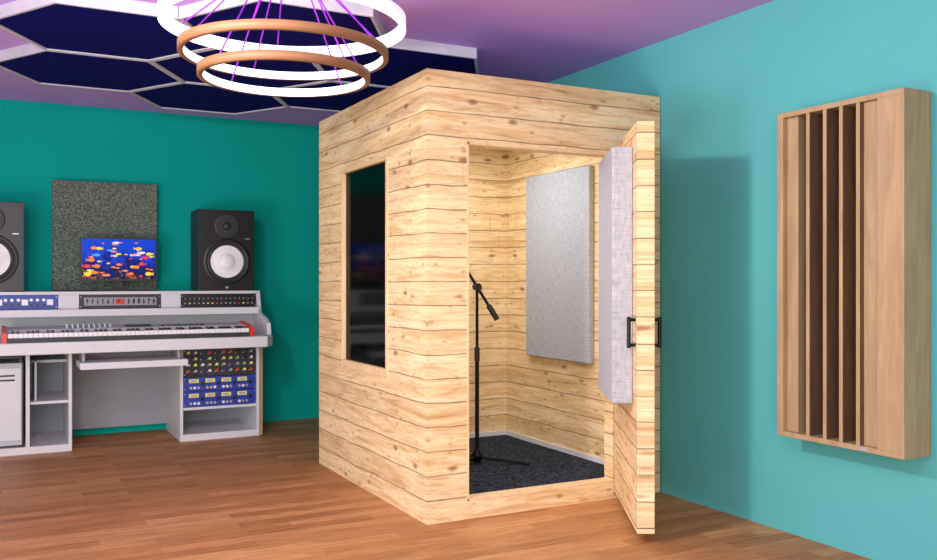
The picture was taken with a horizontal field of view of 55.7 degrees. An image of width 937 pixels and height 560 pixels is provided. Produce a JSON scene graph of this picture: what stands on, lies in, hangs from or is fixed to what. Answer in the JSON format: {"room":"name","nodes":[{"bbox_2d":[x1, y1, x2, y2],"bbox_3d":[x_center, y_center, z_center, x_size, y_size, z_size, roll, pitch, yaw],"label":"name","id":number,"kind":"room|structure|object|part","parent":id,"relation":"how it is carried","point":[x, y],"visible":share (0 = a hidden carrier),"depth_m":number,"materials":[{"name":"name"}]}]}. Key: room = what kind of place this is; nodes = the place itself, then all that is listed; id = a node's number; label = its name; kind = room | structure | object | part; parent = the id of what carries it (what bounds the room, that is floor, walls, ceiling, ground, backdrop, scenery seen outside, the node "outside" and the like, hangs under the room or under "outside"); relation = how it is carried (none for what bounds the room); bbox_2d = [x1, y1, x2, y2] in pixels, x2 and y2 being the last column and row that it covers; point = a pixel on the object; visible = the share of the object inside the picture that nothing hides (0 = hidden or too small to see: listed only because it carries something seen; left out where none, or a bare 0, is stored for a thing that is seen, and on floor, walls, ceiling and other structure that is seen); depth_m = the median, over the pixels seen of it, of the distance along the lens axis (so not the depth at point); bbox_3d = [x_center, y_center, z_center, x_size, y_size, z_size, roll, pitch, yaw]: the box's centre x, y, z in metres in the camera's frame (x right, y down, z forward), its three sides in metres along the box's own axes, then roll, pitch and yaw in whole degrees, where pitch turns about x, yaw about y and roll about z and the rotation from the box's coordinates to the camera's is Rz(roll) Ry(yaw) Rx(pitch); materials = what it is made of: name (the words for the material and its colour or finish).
{"room":"studio","nodes":[
{"label":"studio","id":0,"kind":"room"},
{"bbox_2d":[0,99,318,435],"bbox_3d":[-3.433,-0.080,6.567,6.450,2.710,0.120,0,0,-28],"label":"wall","id":1,"kind":"structure","parent":0,"point":[270,170],"depth_m":7.17,"materials":[{"name":"teal paint"}]},
{"bbox_2d":[52,180,156,290],"bbox_3d":[-2.782,-0.342,6.794,0.745,0.826,0.075,0,0,-28],"label":"acoustic panel","id":2,"kind":"object","parent":1,"relation":"attached to","point":[79,208],"visible":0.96,"depth_m":6.72,"materials":[{"name":"fabric"}]},
{"bbox_2d":[0,0,772,125],"bbox_3d":[-1.318,-1.385,2.555,6.450,0.100,8.950,0,0,-28],"label":"ceiling","id":3,"kind":"structure","parent":0,"point":[545,41],"depth_m":4.78,"materials":[{"name":"purple paint"}]},
{"bbox_2d":[0,43,182,92],"bbox_3d":[-2.320,-1.305,5.446,1.096,0.060,0.949,0,0,-28],"label":"ceiling panel","id":4,"kind":"object","parent":3,"relation":"attached to","point":[31,62],"visible":0.88,"depth_m":5.37,"materials":[{"name":"blue fabric"}]},
{"bbox_2d":[0,0,214,61],"bbox_3d":[-1.876,-1.305,4.603,1.096,0.060,0.949,0,0,-28],"label":"ceiling panel","id":5,"kind":"object","parent":3,"relation":"attached to","point":[122,29],"visible":0.8,"depth_m":4.47,"materials":[{"name":"blue fabric"}]},
{"bbox_2d":[129,83,286,114],"bbox_3d":[-1.812,-1.305,6.252,1.096,0.060,0.949,0,0,-28],"label":"ceiling panel","id":6,"kind":"object","parent":3,"relation":"attached to","point":[182,96],"visible":0.73,"depth_m":6.26,"materials":[{"name":"blue fabric"}]},
{"bbox_2d":[150,49,329,87],"bbox_3d":[-1.368,-1.305,5.409,1.096,0.060,0.949,0,0,-28],"label":"ceiling panel","id":7,"kind":"object","parent":3,"relation":"attached to","point":[185,71],"visible":0.48,"depth_m":5.37,"materials":[{"name":"blue fabric"}]},
{"bbox_2d":[157,0,405,96],"bbox_3d":[-0.745,-1.076,3.600,0.980,0.518,0.980,0,0,-28],"label":"ring chandelier","id":8,"kind":"object","parent":3,"relation":"hanging from","point":[200,34],"visible":1,"depth_m":3.58,"materials":[{"name":"brown metal"}]},
{"bbox_2d":[179,0,386,45],"bbox_3d":[-0.924,-1.305,4.566,1.096,0.060,0.949,0,0,-28],"label":"ceiling panel","id":9,"kind":"object","parent":3,"relation":"attached to","point":[301,10],"visible":0.44,"depth_m":4.30,"materials":[{"name":"blue fabric"}]},
{"bbox_2d":[276,81,385,111],"bbox_3d":[-0.861,-1.305,6.216,1.096,0.060,0.949,0,0,-28],"label":"ceiling panel","id":10,"kind":"object","parent":3,"relation":"attached to","point":[338,103],"visible":0.39,"depth_m":6.26,"materials":[{"name":"blue fabric"}]},
{"bbox_2d":[315,38,478,87],"bbox_3d":[-0.416,-1.305,5.373,1.096,0.060,0.949,0,0,-28],"label":"ceiling panel","id":11,"kind":"object","parent":3,"relation":"attached to","point":[407,57],"visible":0.5,"depth_m":5.16,"materials":[{"name":"blue fabric"}]},
{"bbox_2d":[0,417,871,559],"bbox_3d":[-1.318,1.225,2.555,6.450,0.100,8.950,0,0,-28],"label":"floor","id":12,"kind":"structure","parent":0,"point":[146,494],"depth_m":4.40,"materials":[{"name":"laminate"}]},
{"bbox_2d":[0,290,272,456],"bbox_3d":[-2.502,0.625,6.430,2.010,1.100,0.950,0,0,-28],"label":"desk","id":13,"kind":"object","parent":12,"relation":"on","point":[69,386],"visible":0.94,"depth_m":6.60,"materials":[{"name":"white laminate"}]},
{"bbox_2d":[0,202,23,291],"bbox_3d":[-3.364,-0.238,6.232,0.425,0.624,0.361,0,0,-28],"label":"speaker","id":14,"kind":"object","parent":13,"relation":"on","point":[11,213],"visible":1,"depth_m":6.16},
{"bbox_2d":[0,356,23,446],"bbox_3d":[-3.256,0.817,6.175,0.267,0.614,0.538,0,0,-28],"label":"computer tower","id":15,"kind":"object","parent":13,"relation":"on","point":[11,367],"visible":1,"depth_m":5.97,"materials":[{"name":"white metal"}]},
{"bbox_2d":[0,295,57,309],"bbox_3d":[-3.194,0.149,6.239,0.537,0.100,0.254,0,0,-28],"label":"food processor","id":16,"kind":"object","parent":13,"relation":"on","point":[7,302],"visible":1,"depth_m":6.17,"materials":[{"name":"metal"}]},
{"bbox_2d":[80,237,156,290],"bbox_3d":[-2.628,-0.126,6.663,0.540,0.399,0.160,0,0,-28],"label":"computer monitor","id":17,"kind":"object","parent":13,"relation":"on","point":[118,260],"visible":1,"depth_m":6.64,"materials":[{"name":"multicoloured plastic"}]},
{"bbox_3d":[-2.689,0.800,6.801,0.721,0.630,0.020,0,0,-28],"label":"modesty panel","id":18,"kind":"part","parent":13,"relation":"part of","materials":[{"name":"grey wood"}]},
{"bbox_2d":[79,294,160,308],"bbox_3d":[-2.587,0.149,6.559,0.554,0.100,0.252,0,0,-28],"label":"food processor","id":19,"kind":"object","parent":13,"relation":"on","point":[133,300],"visible":0.99,"depth_m":6.45,"materials":[{"name":"silver metal"}]},
{"bbox_2d":[1,321,253,342],"bbox_3d":[-2.372,0.351,6.259,1.640,0.106,0.315,0,0,-28],"label":"keyboard","id":20,"kind":"object","parent":13,"relation":"on","point":[88,332],"visible":1,"depth_m":6.16,"materials":[{"name":"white plastic"}]},
{"bbox_2d":[75,350,187,369],"bbox_3d":[-2.364,0.537,6.215,0.691,0.105,0.440,0,0,-28],"label":"tray","id":21,"kind":"object","parent":13,"relation":"on","point":[176,358],"depth_m":6.07,"materials":[{"name":"white laminate"}]},
{"bbox_2d":[181,294,255,306],"bbox_3d":[-1.963,0.149,6.887,0.564,0.100,0.254,0,0,-28],"label":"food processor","id":22,"kind":"object","parent":13,"relation":"on","point":[187,300],"visible":0.98,"depth_m":6.78,"materials":[{"name":"black plastic"}]},
{"bbox_2d":[183,388,255,407],"bbox_3d":[-1.906,0.873,6.714,0.532,0.111,0.254,0,0,-28],"label":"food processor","id":23,"kind":"object","parent":13,"relation":"on","point":[247,395],"visible":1,"depth_m":6.61,"materials":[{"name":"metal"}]},
{"bbox_2d":[183,374,255,391],"bbox_3d":[-1.906,0.761,6.714,0.532,0.104,0.254,0,0,-28],"label":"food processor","id":24,"kind":"object","parent":13,"relation":"in","point":[242,381],"visible":0.99,"depth_m":6.61,"materials":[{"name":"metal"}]},
{"bbox_2d":[183,347,255,376],"bbox_3d":[-1.905,0.604,6.712,0.532,0.202,0.258,0,0,-28],"label":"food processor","id":25,"kind":"object","parent":13,"relation":"in","point":[224,361],"visible":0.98,"depth_m":6.61,"materials":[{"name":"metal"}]},
{"bbox_2d":[191,209,253,290],"bbox_3d":[-1.938,-0.238,6.984,0.425,0.624,0.361,0,0,-28],"label":"speaker","id":26,"kind":"object","parent":13,"relation":"on","point":[222,241],"visible":0.99,"depth_m":6.85},
{"bbox_2d":[319,68,661,533],"bbox_3d":[0.225,0.075,4.990,1.437,2.200,2.396,0,0,-28],"label":"booth","id":27,"kind":"object","parent":12,"relation":"on","point":[422,179],"visible":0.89,"depth_m":4.77,"materials":[{"name":"brown wood"}]},
{"bbox_2d":[469,272,528,464],"bbox_3d":[0.004,0.385,5.228,0.535,1.401,0.484,0,0,42],"label":"microphone stand","id":28,"kind":"object","parent":27,"relation":"on","point":[476,456],"visible":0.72,"depth_m":5.27,"materials":[{"name":"black metal"}]},
{"bbox_3d":[0.051,1.070,5.326,1.271,0.030,1.480,0,0,-28],"label":"booth skirting","id":29,"kind":"part","parent":27,"relation":"part of","materials":[{"name":"white laminate"}]},
{"bbox_2d":[526,165,593,363],"bbox_3d":[0.573,-0.099,5.657,0.038,1.196,0.726,0,0,-28],"label":"acoustic panel","id":30,"kind":"object","parent":27,"relation":"attached to","point":[560,204],"visible":1,"depth_m":5.60,"materials":[{"name":"grey fabric"}]},
{"bbox_2d":[599,147,632,402],"bbox_3d":[0.721,-0.028,4.375,0.096,1.185,0.584,0,0,2],"label":"acoustic panel","id":31,"kind":"object","parent":27,"relation":"attached to","point":[616,168],"visible":1,"depth_m":4.08,"materials":[{"name":"grey fabric"}]},
{"bbox_3d":[0.809,0.207,4.367,0.078,1.845,0.823,0,0,2],"label":"booth door","id":32,"kind":"part","parent":27,"relation":"part of","materials":[{"name":"brown wood"}]},
{"bbox_2d":[548,0,936,559],"bbox_3d":[1.560,-0.080,4.140,0.120,2.710,9.070,0,0,-28],"label":"wall","id":33,"kind":"structure","parent":0,"point":[722,86],"depth_m":4.33,"materials":[{"name":"teal paint"}]},
{"bbox_2d":[777,87,929,459],"bbox_3d":[1.606,-0.029,3.743,0.162,1.442,0.634,0,0,-28],"label":"panel","id":34,"kind":"object","parent":33,"relation":"attached to","point":[853,174],"visible":1,"depth_m":3.62,"materials":[{"name":"brown wood"}]}
]}

